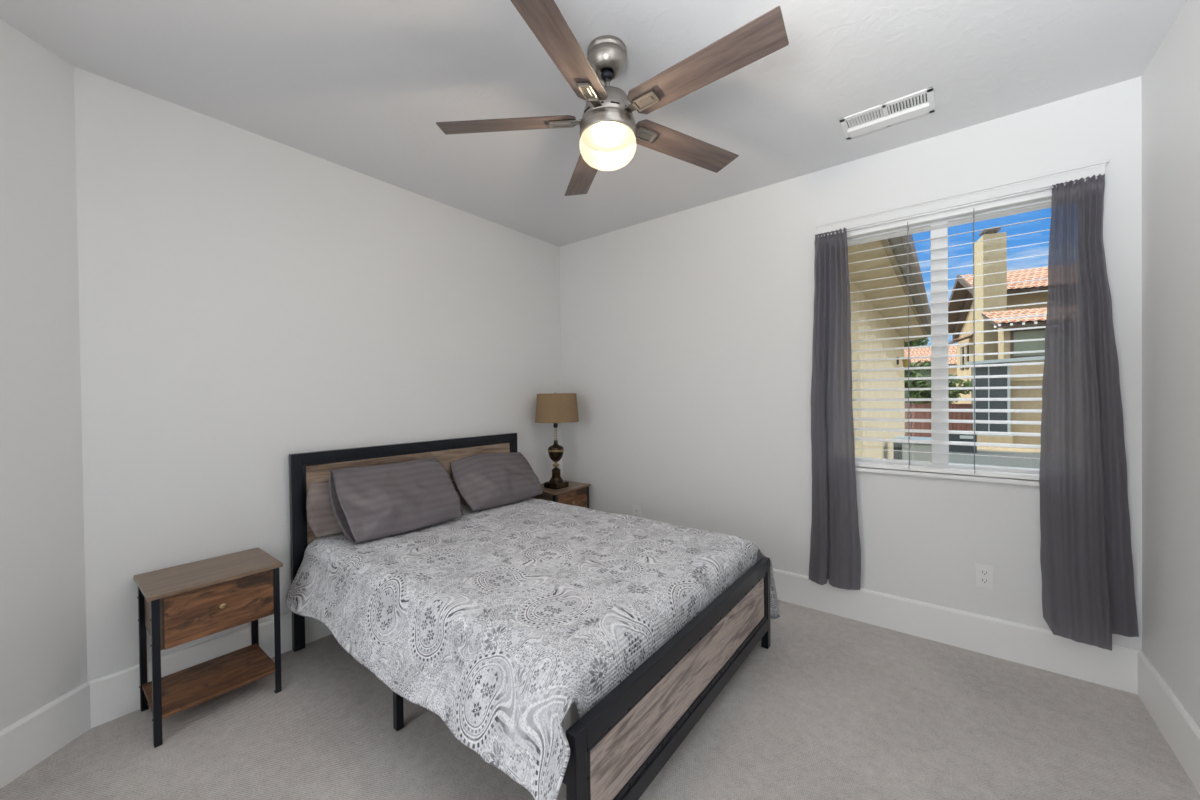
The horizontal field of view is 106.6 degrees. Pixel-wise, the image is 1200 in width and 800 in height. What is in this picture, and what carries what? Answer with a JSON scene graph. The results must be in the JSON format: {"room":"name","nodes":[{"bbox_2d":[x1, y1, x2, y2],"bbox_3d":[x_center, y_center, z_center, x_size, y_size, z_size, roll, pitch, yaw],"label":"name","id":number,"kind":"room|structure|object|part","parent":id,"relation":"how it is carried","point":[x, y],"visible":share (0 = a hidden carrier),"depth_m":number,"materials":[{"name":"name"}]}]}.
{"room":"bedroom","nodes":[
{"label":"bedroom","id":0,"kind":"room"},
{"bbox_2d":[0,19,86,730],"bbox_3d":[-2.204,0.004,1.090,0.150,2.740,1.521,-1,1,-2],"label":"wall","id":1,"kind":"structure","parent":0,"point":[43,643],"depth_m":1.71,"materials":[{"name":"white paint"}]},
{"bbox_2d":[0,681,90,788],"bbox_3d":[-2.106,1.275,1.104,0.016,0.195,1.521,-1,1,-2],"label":"baseboard","id":2,"kind":"structure","parent":1,"relation":"attached to","point":[33,738],"depth_m":1.70,"materials":[{"name":"white paint"}]},
{"bbox_2d":[74,67,562,680],"bbox_3d":[-1.266,-0.025,3.102,0.150,2.740,3.059,0,1,38],"label":"wall","id":3,"kind":"structure","parent":0,"point":[249,301],"depth_m":2.30,"materials":[{"name":"white paint"}]},
{"bbox_2d":[89,613,331,727],"bbox_3d":[-1.233,1.248,3.002,0.016,0.195,2.913,0,1,38],"label":"baseboard","id":4,"kind":"structure","parent":3,"relation":"attached to","point":[114,695],"depth_m":2.08,"materials":[{"name":"white paint"}]},
{"bbox_2d":[0,0,1186,246],"bbox_3d":[-0.914,-1.428,0.718,3.954,0.100,6.360,0,1,38],"label":"ceiling","id":5,"kind":"structure","parent":0,"point":[362,86],"depth_m":1.92,"materials":[{"name":"white paint"}]},
{"bbox_2d":[436,0,788,195],"bbox_3d":[0.054,-1.169,1.752,1.302,0.459,1.344,0,1,38],"label":"ceiling fan","id":6,"kind":"object","parent":5,"relation":"hanging from","point":[607,124],"visible":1,"depth_m":1.68,"materials":[{"name":"brown wood"}]},
{"bbox_3d":[-0.378,-1.119,1.818,0.569,0.033,0.129,-1,1,4],"label":"blade","id":7,"kind":"part","parent":6,"relation":"part of","materials":[{"name":"brown wood"}]},
{"bbox_3d":[-0.125,-1.118,1.408,0.129,0.033,0.569,0,1,22],"label":"blade","id":8,"kind":"part","parent":6,"relation":"part of","materials":[{"name":"brown wood"}]},
{"bbox_3d":[-0.067,-1.126,2.185,0.129,0.033,0.569,-1,1,-14],"label":"blade","id":9,"kind":"part","parent":6,"relation":"part of","materials":[{"name":"brown wood"}]},
{"bbox_3d":[0.378,-1.129,2.003,0.569,0.033,0.129,-1,1,-32],"label":"blade","id":10,"kind":"part","parent":6,"relation":"part of","materials":[{"name":"brown wood"}]},
{"bbox_3d":[0.343,-1.125,1.523,0.569,0.033,0.129,0,1,40],"label":"blade","id":11,"kind":"part","parent":6,"relation":"part of","materials":[{"name":"brown wood"}]},
{"bbox_2d":[839,86,934,139],"bbox_3d":[1.423,-1.409,2.222,0.384,0.020,0.224,0,1,38],"label":"ceiling vent","id":12,"kind":"object","parent":5,"relation":"in","point":[920,103],"visible":1,"depth_m":2.20,"materials":[{"name":"white plastic"}]},
{"bbox_2d":[0,600,1199,799],"bbox_3d":[-0.881,1.422,0.744,3.954,0.120,6.360,0,1,38],"label":"floor","id":13,"kind":"structure","parent":0,"point":[836,707],"depth_m":1.75,"materials":[{"name":"carpet"}]},
{"bbox_2d":[133,548,282,747],"bbox_3d":[-1.752,1.061,2.018,0.369,0.598,0.448,0,1,38],"label":"nightstand","id":14,"kind":"object","parent":13,"relation":"on","point":[184,603],"visible":1,"depth_m":1.95,"materials":[{"name":"brown wood"}]},
{"bbox_3d":[-2.011,1.071,1.967,0.024,0.579,0.024,0,1,38],"label":"leg","id":15,"kind":"part","parent":14,"relation":"part of","materials":[{"name":"black metal"}]},
{"bbox_3d":[-1.750,1.070,1.763,0.024,0.579,0.024,0,1,38],"label":"leg","id":16,"kind":"part","parent":14,"relation":"part of","materials":[{"name":"black metal"}]},
{"bbox_2d":[142,643,274,718],"bbox_3d":[-1.753,1.255,2.022,0.342,0.015,0.412,0,1,38],"label":"shelf","id":17,"kind":"object","parent":14,"relation":"attached to","point":[189,687],"depth_m":2.00,"materials":[{"name":"brown wood"}]},
{"bbox_3d":[-1.623,0.887,1.928,0.014,0.210,0.374,0,1,38],"label":"drawer","id":18,"kind":"part","parent":14,"relation":"part of","materials":[{"name":"brown wood"}]},
{"bbox_3d":[-1.614,0.882,1.912,0.019,0.025,0.025,0,1,38],"label":"knob","id":19,"kind":"part","parent":14,"relation":"part of","materials":[{"name":"gold metal"}]},
{"bbox_3d":[-1.765,1.066,2.282,0.024,0.579,0.024,0,1,38],"label":"leg","id":20,"kind":"part","parent":14,"relation":"part of","materials":[{"name":"black metal"}]},
{"bbox_3d":[-1.503,1.064,2.078,0.024,0.579,0.024,0,1,38],"label":"leg","id":21,"kind":"part","parent":14,"relation":"part of","materials":[{"name":"black metal"}]},
{"bbox_2d":[289,433,770,799],"bbox_3d":[-0.379,0.806,2.406,2.040,1.061,1.585,0,1,38],"label":"frame","id":22,"kind":"object","parent":13,"relation":"on","point":[618,747],"visible":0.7,"depth_m":1.73,"materials":[{"name":"black metal"}]},
{"bbox_3d":[-1.636,1.203,2.424,0.035,0.296,0.052,0,1,38],"label":"leg","id":23,"kind":"part","parent":22,"relation":"part of","materials":[{"name":"black metal"}]},
{"bbox_3d":[-0.829,1.214,1.836,0.030,0.266,0.030,0,1,38],"label":"leg","id":24,"kind":"part","parent":22,"relation":"part of","materials":[{"name":"black metal"}]},
{"bbox_3d":[-1.170,0.662,3.023,0.035,0.765,1.585,0,1,38],"label":"headboard frame","id":25,"kind":"part","parent":22,"relation":"part of","materials":[{"name":"black metal"}]},
{"bbox_3d":[-1.172,0.663,3.025,0.016,0.663,1.481,0,1,38],"label":"headboard panel","id":26,"kind":"part","parent":22,"relation":"part of","materials":[{"name":"brown wood"}]},
{"bbox_3d":[-0.812,1.076,1.852,1.969,0.050,0.030,0,1,38],"label":"rail","id":27,"kind":"part","parent":22,"relation":"part of","materials":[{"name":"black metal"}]},
{"bbox_2d":[562,702,579,735],"bbox_3d":[-0.395,0.908,2.417,1.910,0.261,1.480,0,1,38],"label":"mattress","id":28,"kind":"object","parent":22,"relation":"on","point":[572,716],"visible":0.02,"depth_m":1.27,"materials":[{"name":"white fabric"}]},
{"bbox_2d":[286,498,779,799],"bbox_3d":[-0.333,0.991,2.404,1.980,0.516,1.866,0,1,38],"label":"quilt","id":29,"kind":"object","parent":28,"relation":"on","point":[493,622],"visible":0.91,"depth_m":1.75,"materials":[{"name":"grey fabric"}]},
{"bbox_2d":[306,481,342,536],"bbox_3d":[-1.333,0.584,2.651,0.121,0.308,0.701,0,1,38],"label":"pillow","id":30,"kind":"object","parent":29,"relation":"on","point":[322,520],"visible":0.2,"depth_m":2.42,"materials":[{"name":"grey fabric"}]},
{"bbox_2d":[329,458,462,542],"bbox_3d":[-1.169,0.560,2.630,0.328,0.363,0.702,0,1,38],"label":"pillow","id":31,"kind":"object","parent":29,"relation":"on","point":[372,502],"visible":1,"depth_m":2.52,"materials":[{"name":"grey fabric"}]},
{"bbox_2d":[450,452,541,510],"bbox_3d":[-0.731,0.559,3.221,0.300,0.344,0.690,0,1,38],"label":"pillow","id":32,"kind":"object","parent":29,"relation":"on","point":[484,480],"visible":1,"depth_m":3.10,"materials":[{"name":"grey fabric"}]},
{"bbox_3d":[0.413,1.046,1.791,0.036,0.373,1.585,0,1,38],"label":"footboard frame","id":33,"kind":"part","parent":22,"relation":"part of","materials":[{"name":"black metal"}]},
{"bbox_3d":[0.412,1.046,1.792,0.016,0.253,1.495,0,1,38],"label":"footboard panel","id":34,"kind":"part","parent":22,"relation":"part of","materials":[{"name":"brown wood"}]},
{"bbox_3d":[0.891,1.272,2.399,0.036,0.101,0.045,0,1,38],"label":"leg","id":35,"kind":"part","parent":22,"relation":"part of","materials":[{"name":"black metal"}]},
{"bbox_2d":[531,480,590,507],"bbox_3d":[-0.357,1.029,3.800,0.369,0.598,0.448,0,1,38],"label":"nightstand","id":36,"kind":"object","parent":13,"relation":"on","point":[577,493],"visible":0.3,"depth_m":3.69,"materials":[{"name":"brown wood"}]},
{"bbox_2d":[535,393,578,489],"bbox_3d":[-0.358,0.332,3.741,0.368,0.796,0.368,0,1,38],"label":"table lamp","id":37,"kind":"object","parent":36,"relation":"on","point":[555,408],"visible":1,"depth_m":3.62,"materials":[{"name":"brown metal"}]},
{"bbox_3d":[-0.371,0.285,3.740,0.025,0.108,0.025,0,1,38],"label":"stem","id":38,"kind":"part","parent":37,"relation":"part of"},
{"bbox_3d":[-0.361,0.064,3.739,0.368,0.237,0.368,0,1,38],"label":"lamp shade","id":39,"kind":"part","parent":37,"relation":"part of","materials":[{"name":"beige fabric"}]},
{"bbox_3d":[-0.228,0.854,3.710,0.014,0.210,0.374,0,1,38],"label":"drawer","id":40,"kind":"part","parent":36,"relation":"part of","materials":[{"name":"brown wood"}]},
{"bbox_3d":[-0.108,1.032,3.859,0.024,0.579,0.024,0,1,38],"label":"leg","id":41,"kind":"part","parent":36,"relation":"part of","materials":[{"name":"black metal"}]},
{"bbox_2d":[560,76,1141,650],"bbox_3d":[1.069,-0.052,3.121,3.504,2.740,0.150,0,1,38],"label":"wall","id":42,"kind":"structure","parent":0,"point":[687,335],"depth_m":2.94,"materials":[{"name":"white paint"}]},
{"bbox_2d":[633,505,640,516],"bbox_3d":[0.299,0.922,3.641,0.074,0.120,0.009,0,1,38],"label":"wall outlet","id":43,"kind":"object","parent":42,"relation":"attached to","point":[636,509],"visible":0.79,"depth_m":3.63,"materials":[{"name":"white plastic"}]},
{"bbox_2d":[847,198,1051,485],"bbox_3d":[1.874,-0.300,2.466,1.200,1.442,0.162,0,1,38],"label":"window","id":44,"kind":"structure","parent":42,"relation":"in","point":[941,460],"depth_m":2.46,"materials":[{"name":"white plastic"}]},
{"bbox_3d":[1.860,0.410,2.445,1.200,0.022,0.092,0,1,38],"label":"sill","id":45,"kind":"part","parent":44,"relation":"part of","materials":[{"name":"white paint"}]},
{"bbox_2d":[847,189,1051,480],"bbox_3d":[1.854,-0.311,2.442,1.158,1.415,0.065,0,1,38],"label":"window blind","id":46,"kind":"object","parent":44,"relation":"attached to","point":[1046,194],"visible":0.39,"depth_m":2.39,"materials":[{"name":"white plastic"}]},
{"bbox_3d":[1.746,-0.305,2.527,0.003,1.380,0.065,0,1,38],"label":"ladder cord","id":47,"kind":"part","parent":46,"relation":"part of","materials":[{"name":"white fabric"}]},
{"bbox_3d":[1.863,0.385,2.448,1.154,0.024,0.052,0,1,38],"label":"rail","id":48,"kind":"part","parent":46,"relation":"part of","materials":[{"name":"white"}]},
{"bbox_3d":[1.969,-0.306,2.353,0.003,1.380,0.065,0,1,38],"label":"ladder cord","id":49,"kind":"part","parent":46,"relation":"part of","materials":[{"name":"grey fabric"}]},
{"bbox_2d":[773,568,1140,694],"bbox_3d":[1.033,1.221,3.067,3.504,0.195,0.016,0,1,38],"label":"baseboard","id":50,"kind":"structure","parent":42,"relation":"attached to","point":[1032,646],"depth_m":2.34,"materials":[{"name":"white paint"}]},
{"bbox_2d":[818,177,1096,236],"bbox_3d":[1.806,-1.006,2.386,1.198,0.012,0.012,0,1,38],"label":"curtain rod","id":51,"kind":"object","parent":42,"relation":"attached to","point":[1051,187],"visible":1,"depth_m":2.34,"materials":[{"name":"white plastic"}]},
{"bbox_2d":[809,227,860,589],"bbox_3d":[1.405,0.055,2.703,0.293,2.153,0.060,0,1,43],"label":"curtain","id":52,"kind":"object","parent":51,"relation":"hanging from","point":[835,546],"visible":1,"depth_m":2.69,"materials":[{"name":"grey fabric"}]},
{"bbox_2d":[1039,174,1138,650],"bbox_3d":[2.234,0.049,2.044,0.316,2.138,0.074,0,1,38],"label":"curtain","id":53,"kind":"object","parent":51,"relation":"hanging from","point":[1087,571],"visible":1,"depth_m":2.04,"materials":[{"name":"grey fabric"}]},
{"bbox_2d":[816,159,1108,234],"bbox_3d":[1.820,-1.052,2.398,1.218,0.065,0.034,0,1,38],"label":"trim","id":54,"kind":"structure","parent":42,"relation":"attached to","point":[1043,180],"depth_m":2.31,"materials":[{"name":"white paint"}]},
{"bbox_2d":[975,563,993,589],"bbox_3d":[1.992,0.914,2.315,0.074,0.120,0.009,0,1,38],"label":"wall outlet","id":55,"kind":"object","parent":42,"relation":"attached to","point":[984,574],"visible":1,"depth_m":2.31,"materials":[{"name":"white plastic"}]},
{"bbox_2d":[980,569,988,575],"bbox_3d":[1.990,0.893,2.313,0.034,0.028,0.003,0,1,38],"label":"receptacle","id":56,"kind":"object","parent":55,"relation":"attached to","point":[983,572],"depth_m":2.31,"materials":[{"name":"white plastic"}]},
{"bbox_2d":[980,577,988,583],"bbox_3d":[1.990,0.935,2.313,0.034,0.028,0.003,0,1,38],"label":"receptacle","id":57,"kind":"object","parent":55,"relation":"attached to","point":[983,580],"depth_m":2.31,"materials":[{"name":"white plastic"}]},
{"bbox_2d":[949,446,1040,468],"bbox_3d":[35.339,1.244,33.503,100.000,0.200,89.800,0,1,38],"label":"ground","id":58,"kind":"structure","parent":0,"point":[991,460],"depth_m":12.56,"materials":[{"name":"concrete"}]},
{"bbox_2d":[848,234,930,458],"bbox_3d":[2.869,-0.856,7.794,4.583,5.220,9.350,0,1,38],"label":"house wing","id":59,"kind":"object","parent":58,"relation":"on","point":[884,453],"visible":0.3,"depth_m":5.51,"materials":[{"name":"beige paint"}]},
{"bbox_2d":[897,356,910,366],"bbox_3d":[5.825,-0.732,8.562,0.230,0.210,0.160,0,1,38],"label":"wall lantern","id":60,"kind":"object","parent":59,"relation":"attached to","point":[905,361],"visible":0.63,"depth_m":8.52,"materials":[{"name":"brown"}]},
{"bbox_2d":[892,436,931,461],"bbox_3d":[4.827,1.163,6.831,0.560,1.155,0.650,0,1,38],"label":"air conditioner","id":61,"kind":"object","parent":58,"relation":"on","point":[902,454],"visible":0.13,"depth_m":6.63,"materials":[{"name":"grey metal"}]},
{"bbox_2d":[893,443,901,459],"bbox_3d":[4.657,1.191,6.958,0.095,1.100,0.620,0,1,38],"label":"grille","id":62,"kind":"object","parent":61,"relation":"attached to","point":[896,446],"depth_m":6.72,"materials":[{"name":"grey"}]},
{"bbox_3d":[4.821,0.613,6.826,0.560,0.055,0.650,0,1,38],"label":"lid","id":63,"kind":"part","parent":61,"relation":"part of","materials":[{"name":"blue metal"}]},
{"bbox_2d":[904,338,929,346],"bbox_3d":[30.396,-3.944,46.025,6.690,10.068,3.428,0,1,38],"label":"tree","id":64,"kind":"object","parent":58,"relation":"on","point":[918,342],"visible":0.05,"depth_m":44.45,"materials":[{"name":"green plant"}]},
{"bbox_2d":[904,343,956,403],"bbox_3d":[25.535,-1.687,39.322,12.900,5.782,6.838,0,1,42],"label":"house","id":65,"kind":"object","parent":58,"relation":"on","point":[952,350],"visible":0.08,"depth_m":35.88,"materials":[{"name":"orange tile"}]},
{"bbox_2d":[904,360,970,403],"bbox_3d":[12.396,-0.219,19.814,6.726,3.975,1.691,0,1,38],"label":"hedge","id":66,"kind":"object","parent":58,"relation":"on","point":[917,372],"visible":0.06,"depth_m":18.52,"materials":[{"name":"green plant"}]},
{"bbox_2d":[905,404,970,436],"bbox_3d":[11.185,0.854,19.243,7.750,1.400,0.120,0,1,38],"label":"fence","id":67,"kind":"object","parent":58,"relation":"on","point":[913,415],"visible":0.02,"depth_m":17.76,"materials":[{"name":"brown wood"}]},
{"bbox_3d":[11.183,0.173,19.244,7.750,0.040,0.100,0,1,38],"label":"cap rail","id":68,"kind":"part","parent":67,"relation":"part of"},
{"bbox_2d":[949,434,976,452],"bbox_3d":[11.210,1.292,13.903,0.770,0.620,0.410,0,1,38],"label":"utility box","id":69,"kind":"object","parent":58,"relation":"on","point":[952,437],"visible":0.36,"depth_m":13.71,"materials":[{"name":"grey metal"}]},
{"bbox_3d":[11.199,1.134,13.655,0.320,0.100,0.010,0,1,38],"label":"plate","id":70,"kind":"part","parent":69,"relation":"part of","materials":[{"name":"white metal"}]},
{"bbox_2d":[948,227,1047,403],"bbox_3d":[24.681,-3.000,18.854,15.400,8.800,11.271,0,1,26],"label":"house","id":71,"kind":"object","parent":58,"relation":"on","point":[1037,273],"visible":0.34,"depth_m":18.96,"materials":[{"name":"paint"}]},
{"bbox_3d":[20.649,-2.364,25.532,0.040,1.140,0.430,0,1,26],"label":"pane","id":72,"kind":"part","parent":71,"relation":"part of","materials":[{"name":"grey"}]},
{"bbox_3d":[19.814,-4.840,23.928,0.220,2.800,6.000,0,1,26],"label":"gable trim","id":73,"kind":"part","parent":71,"relation":"part of","materials":[{"name":"brown wood"}]},
{"bbox_3d":[20.254,-2.352,24.724,0.040,1.140,0.430,0,1,26],"label":"pane","id":74,"kind":"part","parent":71,"relation":"part of","materials":[{"name":"grey"}]},
{"bbox_3d":[16.788,-2.182,17.019,1.620,0.940,0.020,0,1,26],"label":"pane","id":75,"kind":"part","parent":71,"relation":"part of","materials":[{"name":"grey glass"}]},
{"bbox_2d":[966,356,1044,447],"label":"window","id":76,"kind":"structure","parent":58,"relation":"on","point":[997,370],"depth_m":14.99,"materials":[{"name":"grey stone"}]},
{"bbox_3d":[13.551,0.005,15.514,1.020,2.390,1.350,0,1,38],"label":"frame","id":77,"kind":"part","parent":76,"relation":"part of","materials":[{"name":"silver metal"}]},
{"bbox_2d":[1010,378,1042,444],"bbox_3d":[15.950,0.414,13.611,5.200,2.270,0.260,0,1,38],"label":"wall","id":78,"kind":"structure","parent":58,"relation":"on","point":[1014,393],"depth_m":14.87,"materials":[{"name":"beige paint"}]},
{"bbox_2d":[1142,0,1199,727],"bbox_3d":[0.597,-0.015,-0.446,0.150,2.740,6.350,0,1,38],"label":"wall","id":79,"kind":"structure","parent":0,"point":[1171,79],"depth_m":1.71,"materials":[{"name":"white paint"}]},
{"bbox_2d":[1138,651,1199,793],"bbox_3d":[0.500,1.259,-0.442,0.016,0.195,6.200,0,1,38],"label":"baseboard","id":80,"kind":"structure","parent":79,"relation":"attached to","point":[1178,728],"depth_m":1.69,"materials":[{"name":"white paint"}]}
]}

